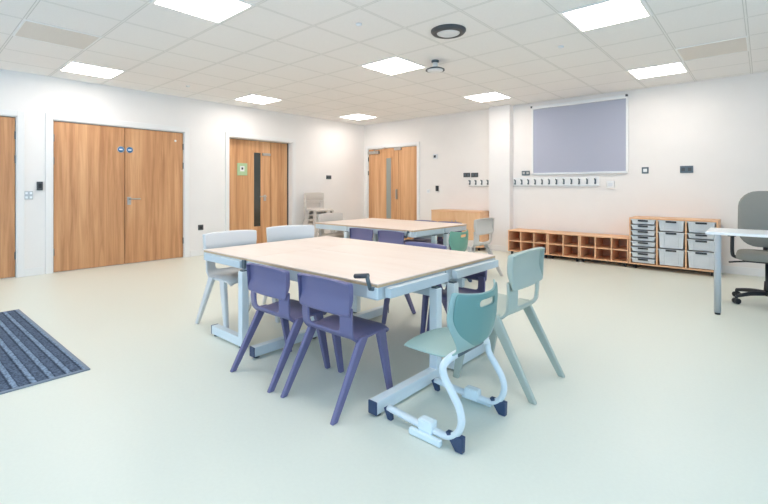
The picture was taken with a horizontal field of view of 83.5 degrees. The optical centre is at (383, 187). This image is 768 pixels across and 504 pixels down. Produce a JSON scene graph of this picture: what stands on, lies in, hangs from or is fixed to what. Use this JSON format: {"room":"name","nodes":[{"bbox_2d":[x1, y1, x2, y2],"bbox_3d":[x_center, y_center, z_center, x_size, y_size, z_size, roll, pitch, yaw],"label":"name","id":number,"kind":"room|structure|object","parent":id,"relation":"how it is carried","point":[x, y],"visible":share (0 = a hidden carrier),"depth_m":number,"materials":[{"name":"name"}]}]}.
{"room":"classroom","nodes":[
{"label":"classroom","id":0,"kind":"room"},
{"bbox_2d":[0,69,363,273],"bbox_3d":[-3.911,-0.172,6.613,0.220,2.650,10.530,0,0,41],"label":"wall","id":1,"kind":"structure","parent":0,"point":[324,147],"depth_m":7.35,"materials":[{"name":"white paint"}]},
{"bbox_2d":[0,109,23,278],"bbox_3d":[-5.108,0.081,5.229,0.220,2.145,1.110,0,0,41],"label":"door","id":2,"kind":"structure","parent":1,"relation":"in","point":[11,121],"depth_m":5.50,"materials":[{"name":"brown wood"}]},
{"bbox_2d":[24,191,32,199],"bbox_3d":[-4.638,0.098,5.612,0.016,0.110,0.090,0,0,41],"label":"light switch","id":3,"kind":"object","parent":1,"relation":"attached to","point":[28,195],"visible":1,"depth_m":5.61,"materials":[{"name":"white plastic"}]},
{"bbox_2d":[37,182,42,189],"bbox_3d":[-4.556,-0.024,5.692,0.034,0.115,0.062,0,0,41],"label":"card reader","id":4,"kind":"object","parent":1,"relation":"attached to","point":[39,184],"visible":1,"depth_m":5.68,"materials":[{"name":"grey plastic"}]},
{"bbox_2d":[24,249,203,276],"bbox_3d":[-3.822,1.103,6.534,0.018,0.100,10.130,0,0,41],"label":"baseboard","id":5,"kind":"structure","parent":1,"relation":"attached to","point":[39,270],"depth_m":5.69,"materials":[{"name":"white wood"}]},
{"bbox_2d":[45,113,189,273],"bbox_3d":[-3.948,0.076,6.515,0.255,2.153,1.921,0,0,41],"label":"door","id":6,"kind":"structure","parent":1,"relation":"in","point":[116,194],"depth_m":6.37,"materials":[{"name":"brown wood"}]},
{"bbox_2d":[225,132,295,243],"bbox_3d":[-2.393,0.080,8.301,0.220,2.147,1.534,0,0,41],"label":"door","id":7,"kind":"structure","parent":1,"relation":"in","point":[258,169],"depth_m":8.34,"materials":[{"name":"brown wood"}]},
{"bbox_2d":[0,239,767,503],"bbox_3d":[-0.175,1.203,3.578,10.600,0.100,10.930,0,0,41],"label":"floor","id":8,"kind":"structure","parent":0,"point":[662,397],"depth_m":2.33,"materials":[{"name":"green plastic"}]},
{"bbox_2d":[0,309,89,394],"bbox_3d":[-3.291,1.149,2.632,2.072,0.009,1.985,0,0,40],"label":"entrance mat","id":9,"kind":"object","parent":8,"relation":"on","point":[29,356],"visible":1,"depth_m":2.90,"materials":[{"name":"carpet"}]},
{"bbox_2d":[195,230,279,327],"bbox_3d":[-1.247,0.764,3.671,0.530,0.778,0.501,0,0,41],"label":"plastic chair","id":10,"kind":"object","parent":8,"relation":"on","point":[228,275],"visible":0.44,"depth_m":3.60,"materials":[{"name":"pale grey plastic"}]},
{"bbox_2d":[230,263,330,392],"bbox_3d":[-0.654,0.815,2.726,0.436,0.677,0.461,0,0,41],"label":"plastic chair","id":11,"kind":"object","parent":8,"relation":"on","point":[269,281],"visible":0.93,"depth_m":2.67,"materials":[{"name":"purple plastic"}]},
{"bbox_2d":[204,236,367,347],"bbox_3d":[-0.806,0.828,3.775,0.642,0.650,1.341,0,0,41],"label":"table","id":12,"kind":"object","parent":8,"relation":"on","point":[234,256],"visible":0.62,"depth_m":3.34,"materials":[{"name":"pale maple laminate"},{"name":"pale blue-grey painted metal"}]},
{"bbox_2d":[262,225,314,303],"bbox_3d":[-0.868,0.764,4.197,0.501,0.778,0.530,0,0,-31],"label":"plastic chair","id":13,"kind":"object","parent":8,"relation":"on","point":[285,232],"visible":0.23,"depth_m":4.28,"materials":[{"name":"pale grey plastic"}]},
{"bbox_2d":[304,207,331,236],"bbox_3d":[-1.376,0.764,8.863,0.530,0.778,0.501,0,0,41],"label":"plastic chair","id":14,"kind":"object","parent":8,"relation":"on","point":[310,222],"visible":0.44,"depth_m":8.76,"materials":[{"name":"beige plastic"}]},
{"bbox_2d":[304,202,332,236],"bbox_3d":[-1.370,0.671,8.858,0.530,0.778,0.501,0,0,41],"label":"plastic chair","id":15,"kind":"object","parent":14,"relation":"on","point":[310,205],"visible":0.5,"depth_m":8.80,"materials":[{"name":"beige plastic"}]},
{"bbox_2d":[304,198,334,236],"bbox_3d":[-1.364,0.578,8.852,0.530,0.778,0.501,0,0,41],"label":"plastic chair","id":16,"kind":"object","parent":15,"relation":"on","point":[305,200],"visible":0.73,"depth_m":8.75,"materials":[{"name":"beige plastic"}]},
{"bbox_2d":[302,192,333,231],"bbox_3d":[-1.358,0.485,8.847,0.530,0.778,0.501,0,0,41],"label":"plastic chair","id":17,"kind":"object","parent":16,"relation":"on","point":[312,195],"visible":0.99,"depth_m":8.81,"materials":[{"name":"beige plastic"}]},
{"bbox_2d":[318,213,349,238],"bbox_3d":[-0.738,0.771,6.565,0.521,0.765,0.492,0,0,41],"label":"plastic chair","id":18,"kind":"object","parent":8,"relation":"on","point":[324,217],"visible":0.41,"depth_m":6.59,"materials":[{"name":"beige plastic"}]},
{"bbox_2d":[280,273,392,424],"bbox_3d":[-0.258,0.815,2.396,0.436,0.677,0.461,0,0,41],"label":"plastic chair","id":19,"kind":"object","parent":8,"relation":"on","point":[329,295],"visible":0.99,"depth_m":2.35,"materials":[{"name":"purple plastic"}]},
{"bbox_2d":[246,249,447,415],"bbox_3d":[-0.300,0.798,2.854,1.329,0.710,0.716,0,0,41],"label":"table","id":20,"kind":"object","parent":8,"relation":"on","point":[374,278],"visible":0.85,"depth_m":2.57,"materials":[{"name":"beige laminate"}]},
{"bbox_2d":[315,218,396,237],"bbox_3d":[-0.351,0.828,6.503,0.661,0.650,1.220,0,0,41],"label":"table","id":21,"kind":"object","parent":8,"relation":"on","point":[341,225],"visible":0.3,"depth_m":6.21,"materials":[{"name":"brown wood"}]},
{"bbox_2d":[349,228,372,240],"bbox_3d":[-0.232,0.835,5.596,0.410,0.636,0.433,0,0,41],"label":"plastic chair","id":22,"kind":"object","parent":8,"relation":"on","point":[355,233],"visible":0.37,"depth_m":5.51,"materials":[{"name":"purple plastic"}]},
{"bbox_2d":[378,230,403,244],"bbox_3d":[0.143,0.835,5.265,0.410,0.636,0.433,0,0,41],"label":"plastic chair","id":23,"kind":"object","parent":8,"relation":"on","point":[395,237],"visible":0.43,"depth_m":5.18,"materials":[{"name":"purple plastic"}]},
{"bbox_2d":[347,222,441,243],"bbox_3d":[0.111,0.828,5.650,1.153,0.650,0.663,0,0,41],"label":"table","id":24,"kind":"object","parent":8,"relation":"on","point":[413,231],"visible":0.6,"depth_m":5.45,"materials":[{"name":"brown wood"}]},
{"bbox_2d":[317,241,497,369],"bbox_3d":[0.161,0.828,3.375,1.329,0.650,0.666,0,0,41],"label":"table","id":25,"kind":"object","parent":8,"relation":"on","point":[458,264],"visible":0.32,"depth_m":3.15,"materials":[{"name":"beige laminate"}]},
{"bbox_2d":[381,242,446,333],"bbox_3d":[0.289,0.815,3.649,0.436,0.677,0.461,0,0,41],"label":"plastic chair","id":26,"kind":"object","parent":8,"relation":"on","point":[425,299],"visible":0.24,"depth_m":3.62,"materials":[{"name":"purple plastic"}]},
{"bbox_2d":[403,220,436,244],"bbox_3d":[0.565,0.823,6.468,0.425,0.660,0.449,0,0,41],"label":"plastic chair","id":27,"kind":"object","parent":8,"relation":"on","point":[414,239],"visible":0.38,"depth_m":6.42,"materials":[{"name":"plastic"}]},
{"bbox_2d":[381,220,466,249],"bbox_3d":[0.534,0.828,6.129,1.153,0.650,0.608,0,0,41],"label":"table","id":28,"kind":"object","parent":8,"relation":"on","point":[447,228],"visible":0.28,"depth_m":5.87,"materials":[{"name":"brown wood"}]},
{"bbox_2d":[428,221,461,249],"bbox_3d":[0.887,0.823,6.183,0.425,0.660,0.449,0,0,41],"label":"plastic chair","id":29,"kind":"object","parent":8,"relation":"on","point":[439,239],"visible":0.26,"depth_m":6.26,"materials":[{"name":"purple plastic"}]},
{"bbox_2d":[384,279,506,453],"bbox_3d":[0.319,0.810,2.160,0.466,0.686,0.494,0,0,41],"label":"chair","id":30,"kind":"object","parent":8,"relation":"on","point":[470,325],"visible":1,"depth_m":1.98,"materials":[{"name":"teal plastic"}]},
{"bbox_2d":[426,270,486,331],"bbox_3d":[0.599,0.859,3.381,0.379,0.589,0.401,0,0,41],"label":"plastic chair","id":31,"kind":"object","parent":8,"relation":"on","point":[481,277],"visible":0.21,"depth_m":3.36,"materials":[{"name":"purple plastic"}]},
{"bbox_2d":[441,230,471,286],"bbox_3d":[0.790,0.831,5.240,0.438,0.645,0.464,0,0,41],"label":"chair","id":32,"kind":"object","parent":8,"relation":"on","point":[456,242],"visible":0.52,"depth_m":5.04,"materials":[{"name":"green plastic"}]},
{"bbox_2d":[431,209,488,250],"bbox_3d":[1.472,0.793,8.285,1.092,0.720,0.445,0,0,41],"label":"base cabinet","id":33,"kind":"object","parent":8,"relation":"on","point":[467,217],"visible":0.4,"depth_m":8.01,"materials":[{"name":"brown wood"}]},
{"bbox_2d":[467,218,502,281],"bbox_3d":[1.206,0.771,5.607,0.521,0.765,0.492,0,0,41],"label":"plastic chair","id":34,"kind":"object","parent":8,"relation":"on","point":[483,226],"visible":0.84,"depth_m":5.53,"materials":[{"name":"light grey plastic"}]},
{"bbox_2d":[453,247,564,404],"bbox_3d":[0.762,0.757,2.620,0.516,0.792,0.462,0,0,41],"label":"plastic chair","id":35,"kind":"object","parent":8,"relation":"on","point":[524,268],"visible":0.86,"depth_m":2.51,"materials":[{"name":"grey"}]},
{"bbox_2d":[508,228,552,257],"bbox_3d":[2.533,0.941,7.363,0.680,0.425,0.410,0,0,41],"label":"cubby shelf","id":36,"kind":"object","parent":8,"relation":"on","point":[519,239],"visible":0.71,"depth_m":7.37,"materials":[{"name":"brown wood"}]},
{"bbox_2d":[548,231,584,260],"bbox_3d":[2.974,0.941,6.974,0.489,0.425,0.410,0,0,41],"label":"cubby shelf","id":37,"kind":"object","parent":8,"relation":"on","point":[560,243],"visible":0.82,"depth_m":7.00,"materials":[{"name":"brown wood"}]},
{"bbox_2d":[579,233,628,266],"bbox_3d":[3.413,0.941,6.586,0.673,0.425,0.410,0,0,41],"label":"cubby shelf","id":38,"kind":"object","parent":8,"relation":"on","point":[592,246],"visible":0.78,"depth_m":6.60,"materials":[{"name":"brown wood"}]},
{"bbox_2d":[629,216,720,275],"bbox_3d":[4.048,0.789,6.011,1.015,0.728,0.430,0,0,41],"label":"storage unit","id":39,"kind":"object","parent":8,"relation":"on","point":[718,221],"visible":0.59,"depth_m":5.95,"materials":[{"name":"beech wood"},{"name":"pale grey translucent plastic"}]},
{"bbox_2d":[631,256,655,263],"bbox_3d":[3.773,1.030,6.200,0.308,0.066,0.401,0,0,41],"label":"tray","id":40,"kind":"object","parent":39,"relation":"on","point":[634,259],"visible":0.7,"depth_m":6.06,"materials":[{"name":"grey plastic"}]},
{"bbox_2d":[631,251,655,257],"bbox_3d":[3.773,0.952,6.200,0.308,0.066,0.401,0,0,41],"label":"tray","id":41,"kind":"object","parent":39,"relation":"in","point":[634,253],"visible":0.73,"depth_m":6.07,"materials":[{"name":"grey plastic"}]},
{"bbox_2d":[631,246,655,252],"bbox_3d":[3.773,0.873,6.200,0.308,0.066,0.401,0,0,41],"label":"tray","id":42,"kind":"object","parent":39,"relation":"in","point":[634,248],"visible":0.7,"depth_m":6.06,"materials":[{"name":"grey plastic"}]},
{"bbox_2d":[631,240,655,246],"bbox_3d":[3.773,0.795,6.200,0.308,0.066,0.401,0,0,41],"label":"tray","id":43,"kind":"object","parent":39,"relation":"in","point":[634,242],"visible":0.72,"depth_m":6.08,"materials":[{"name":"grey plastic"}]},
{"bbox_2d":[631,235,655,241],"bbox_3d":[3.773,0.717,6.200,0.308,0.066,0.401,0,0,41],"label":"tray","id":44,"kind":"object","parent":39,"relation":"in","point":[634,237],"visible":0.66,"depth_m":6.07,"materials":[{"name":"grey plastic"}]},
{"bbox_2d":[631,229,655,235],"bbox_3d":[3.773,0.639,6.200,0.308,0.066,0.401,0,0,41],"label":"tray","id":45,"kind":"object","parent":39,"relation":"in","point":[634,231],"visible":0.73,"depth_m":6.08,"materials":[{"name":"grey plastic"}]},
{"bbox_2d":[631,224,655,229],"bbox_3d":[3.773,0.560,6.200,0.308,0.066,0.401,0,0,41],"label":"tray","id":46,"kind":"object","parent":39,"relation":"in","point":[634,226],"visible":0.72,"depth_m":6.07,"materials":[{"name":"grey plastic"}]},
{"bbox_2d":[631,219,655,224],"bbox_3d":[3.773,0.482,6.200,0.308,0.066,0.401,0,0,41],"label":"tray","id":47,"kind":"object","parent":39,"relation":"in","point":[634,221],"visible":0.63,"depth_m":6.06,"materials":[{"name":"grey plastic"}]},
{"bbox_2d":[658,248,684,266],"bbox_3d":[4.021,0.952,5.981,0.308,0.223,0.401,0,0,41],"label":"tray","id":48,"kind":"object","parent":39,"relation":"on","point":[667,256],"visible":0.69,"depth_m":5.85,"materials":[{"name":"grey plastic"}]},
{"bbox_2d":[658,231,684,248],"bbox_3d":[4.021,0.717,5.981,0.308,0.223,0.401,0,0,41],"label":"tray","id":49,"kind":"object","parent":39,"relation":"in","point":[667,239],"visible":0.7,"depth_m":5.85,"materials":[{"name":"grey plastic"}]},
{"bbox_2d":[658,220,684,231],"bbox_3d":[4.021,0.521,5.981,0.308,0.144,0.401,0,0,41],"label":"tray","id":50,"kind":"object","parent":39,"relation":"in","point":[664,225],"visible":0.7,"depth_m":5.85,"materials":[{"name":"grey plastic"}]},
{"bbox_2d":[687,250,713,269],"bbox_3d":[4.270,0.952,5.761,0.308,0.223,0.401,0,0,41],"label":"tray","id":51,"kind":"object","parent":39,"relation":"on","point":[697,259],"visible":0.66,"depth_m":5.63,"materials":[{"name":"grey plastic"}]},
{"bbox_2d":[687,238,713,251],"bbox_3d":[4.270,0.756,5.761,0.308,0.144,0.401,0,0,41],"label":"tray","id":52,"kind":"object","parent":39,"relation":"in","point":[694,244],"visible":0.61,"depth_m":5.64,"materials":[{"name":"grey plastic"}]},
{"bbox_2d":[687,232,713,239],"bbox_3d":[4.270,0.639,5.761,0.308,0.066,0.401,0,0,41],"label":"tray","id":53,"kind":"object","parent":39,"relation":"in","point":[690,234],"visible":0.66,"depth_m":5.64,"materials":[{"name":"grey plastic"}]},
{"bbox_2d":[687,221,715,232],"bbox_3d":[4.270,0.521,5.761,0.308,0.144,0.401,0,0,41],"label":"tray","id":54,"kind":"object","parent":39,"relation":"in","point":[694,227],"visible":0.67,"depth_m":5.64,"materials":[{"name":"grey plastic"}]},
{"bbox_2d":[705,228,767,314],"bbox_3d":[3.797,0.778,3.583,1.755,0.750,0.542,0,0,41],"label":"desk","id":55,"kind":"object","parent":8,"relation":"on","point":[717,232],"visible":1,"depth_m":3.90,"materials":[{"name":"white laminate"}]},
{"bbox_2d":[727,191,767,303],"bbox_3d":[3.819,0.593,4.262,0.638,1.120,0.639,0,0,41],"label":"office chair","id":56,"kind":"object","parent":8,"relation":"on","point":[753,206],"visible":0.93,"depth_m":4.45,"materials":[{"name":"grey fabric"}]},
{"bbox_2d":[0,0,767,124],"bbox_3d":[-0.175,-1.537,3.578,10.600,0.080,10.930,0,0,41],"label":"ceiling","id":57,"kind":"structure","parent":0,"point":[308,55],"depth_m":4.69,"materials":[{"name":"tile"}]},
{"bbox_2d":[13,19,101,49],"bbox_3d":[-3.219,-1.493,4.240,0.596,0.008,0.596,0,0,41],"label":"ceiling vent","id":58,"kind":"object","parent":57,"relation":"in","point":[28,29],"visible":1,"depth_m":4.21,"materials":[{"name":"white plastic"}]},
{"bbox_2d":[58,61,125,78],"bbox_3d":[-3.721,-1.494,5.484,0.596,0.007,0.596,0,0,41],"label":"recessed light","id":59,"kind":"object","parent":57,"relation":"in","point":[71,66],"visible":1,"depth_m":5.47,"materials":[{"name":"white plastic"}]},
{"bbox_2d":[149,0,255,23],"bbox_3d":[-1.473,-1.494,3.497,0.596,0.007,0.596,0,0,41],"label":"recessed light","id":60,"kind":"object","parent":57,"relation":"in","point":[216,11],"visible":1,"depth_m":3.56,"materials":[{"name":"white plastic"}]},
{"bbox_2d":[233,94,281,104],"bbox_3d":[-2.132,-1.494,7.282,0.596,0.007,0.596,0,0,41],"label":"recessed light","id":61,"kind":"object","parent":57,"relation":"in","point":[252,98],"visible":1,"depth_m":7.27,"materials":[{"name":"white plastic"}]},
{"bbox_2d":[340,113,377,119],"bbox_3d":[-0.542,-1.494,9.081,0.596,0.007,0.596,0,0,41],"label":"recessed light","id":62,"kind":"object","parent":57,"relation":"in","point":[358,116],"visible":1,"depth_m":9.11,"materials":[{"name":"white plastic"}]},
{"bbox_2d":[344,114,374,119],"bbox_3d":[-0.542,-1.495,9.081,0.544,0.004,0.544,0,0,41],"label":"diffuser","id":63,"kind":"object","parent":62,"relation":"attached to","point":[354,116],"depth_m":9.08,"materials":[{"name":"white plastic"}]},
{"bbox_2d":[360,56,426,75],"bbox_3d":[0.116,-1.494,5.296,0.596,0.007,0.596,0,0,41],"label":"recessed light","id":64,"kind":"object","parent":57,"relation":"in","point":[394,65],"visible":1,"depth_m":5.29,"materials":[{"name":"white plastic"}]},
{"bbox_2d":[426,59,444,72],"bbox_3d":[0.602,-1.430,5.060,0.224,0.134,0.224,0,0,41],"label":"smoke detector","id":65,"kind":"object","parent":57,"relation":"attached to","point":[435,69],"visible":1,"depth_m":5.03,"materials":[{"name":"white plastic"}]},
{"bbox_2d":[431,24,465,38],"bbox_3d":[0.612,-1.477,4.090,0.330,0.040,0.330,0,0,41],"label":"ceiling vent","id":66,"kind":"object","parent":57,"relation":"in","point":[445,31],"visible":1,"depth_m":4.03,"materials":[{"name":"grey plastic"}]},
{"bbox_2d":[463,91,511,101],"bbox_3d":[1.706,-1.494,7.094,0.596,0.007,0.596,0,0,41],"label":"recessed light","id":67,"kind":"object","parent":57,"relation":"in","point":[490,96],"visible":1,"depth_m":7.09,"materials":[{"name":"white plastic"}]},
{"bbox_2d":[559,0,652,31],"bbox_3d":[1.915,-1.494,3.706,0.596,0.007,0.596,0,0,41],"label":"recessed light","id":68,"kind":"object","parent":57,"relation":"in","point":[605,13],"visible":1,"depth_m":3.70,"materials":[{"name":"white plastic"}]},
{"bbox_2d":[626,61,688,79],"bbox_3d":[3.504,-1.494,5.505,0.596,0.007,0.596,0,0,41],"label":"recessed light","id":69,"kind":"object","parent":57,"relation":"in","point":[676,67],"visible":1,"depth_m":5.47,"materials":[{"name":"white plastic"}]},
{"bbox_2d":[675,36,748,61],"bbox_3d":[3.556,-1.493,4.658,0.596,0.008,0.596,0,0,41],"label":"ceiling vent","id":70,"kind":"object","parent":57,"relation":"in","point":[740,44],"visible":1,"depth_m":4.64,"materials":[{"name":"white plastic"}]},
{"bbox_2d":[489,104,512,245],"bbox_3d":[2.153,-0.172,7.913,0.405,2.650,0.150,0,0,41],"label":"pillar","id":71,"kind":"structure","parent":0,"point":[500,117],"depth_m":7.83,"materials":[{"name":"white paint"}]},
{"bbox_2d":[364,72,767,268],"bbox_3d":[3.345,-0.172,7.107,10.000,2.650,0.220,0,0,41],"label":"wall","id":72,"kind":"structure","parent":0,"point":[718,127],"depth_m":6.47,"materials":[{"name":"white paint"}]},
{"bbox_2d":[365,142,419,239],"bbox_3d":[0.199,0.081,9.798,1.610,2.145,0.313,0,0,41],"label":"door","id":73,"kind":"structure","parent":72,"relation":"in","point":[392,171],"depth_m":9.74,"materials":[{"name":"brown wood"}]},
{"bbox_2d":[469,180,488,186],"bbox_3d":[1.838,-0.090,8.245,0.505,0.130,0.070,0,0,41],"label":"rail","id":74,"kind":"object","parent":72,"relation":"attached to","point":[472,183],"visible":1,"depth_m":8.28,"materials":[{"name":"white plastic"}]},
{"bbox_2d":[522,171,529,174],"bbox_3d":[2.529,-0.262,7.670,0.145,0.080,0.016,0,0,41],"label":"wall socket","id":75,"kind":"object","parent":72,"relation":"attached to","point":[523,172],"visible":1,"depth_m":7.66,"materials":[{"name":"grey plastic"}]},
{"bbox_2d":[513,176,598,185],"bbox_3d":[2.876,-0.103,7.327,1.445,0.157,0.070,0,0,41],"label":"rail","id":76,"kind":"object","parent":72,"relation":"attached to","point":[533,181],"visible":1,"depth_m":7.29,"materials":[{"name":"white plastic"}]},
{"bbox_2d":[530,94,628,174],"bbox_3d":[3.160,-0.826,7.066,1.512,1.202,0.085,0,0,41],"label":"roller blind","id":77,"kind":"object","parent":72,"relation":"attached to","point":[590,136],"visible":1,"depth_m":7.01,"materials":[{"name":"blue fabric"}]},
{"bbox_2d":[607,181,614,187],"bbox_3d":[3.557,-0.052,6.750,0.110,0.110,0.034,0,0,41],"label":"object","id":78,"kind":"object","parent":72,"relation":"attached to","point":[610,184],"visible":1,"depth_m":6.73,"materials":[{"name":"white plastic"}]},
{"bbox_2d":[484,245,764,276],"bbox_3d":[3.771,1.103,6.471,8.120,0.100,0.168,0,0,41],"label":"baseboard","id":79,"kind":"structure","parent":72,"relation":"attached to","point":[724,269],"depth_m":5.74,"materials":[{"name":"white"}]},
{"bbox_2d":[642,167,648,173],"bbox_3d":[3.915,-0.262,6.445,0.090,0.095,0.016,0,0,41],"label":"light switch","id":80,"kind":"object","parent":72,"relation":"attached to","point":[644,169],"visible":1,"depth_m":6.44,"materials":[{"name":"grey plastic"}]},
{"bbox_2d":[680,166,692,172],"bbox_3d":[4.297,-0.262,6.108,0.155,0.100,0.016,0,0,41],"label":"wall socket","id":81,"kind":"object","parent":72,"relation":"attached to","point":[683,169],"visible":1,"depth_m":6.11,"materials":[{"name":"grey plastic"}]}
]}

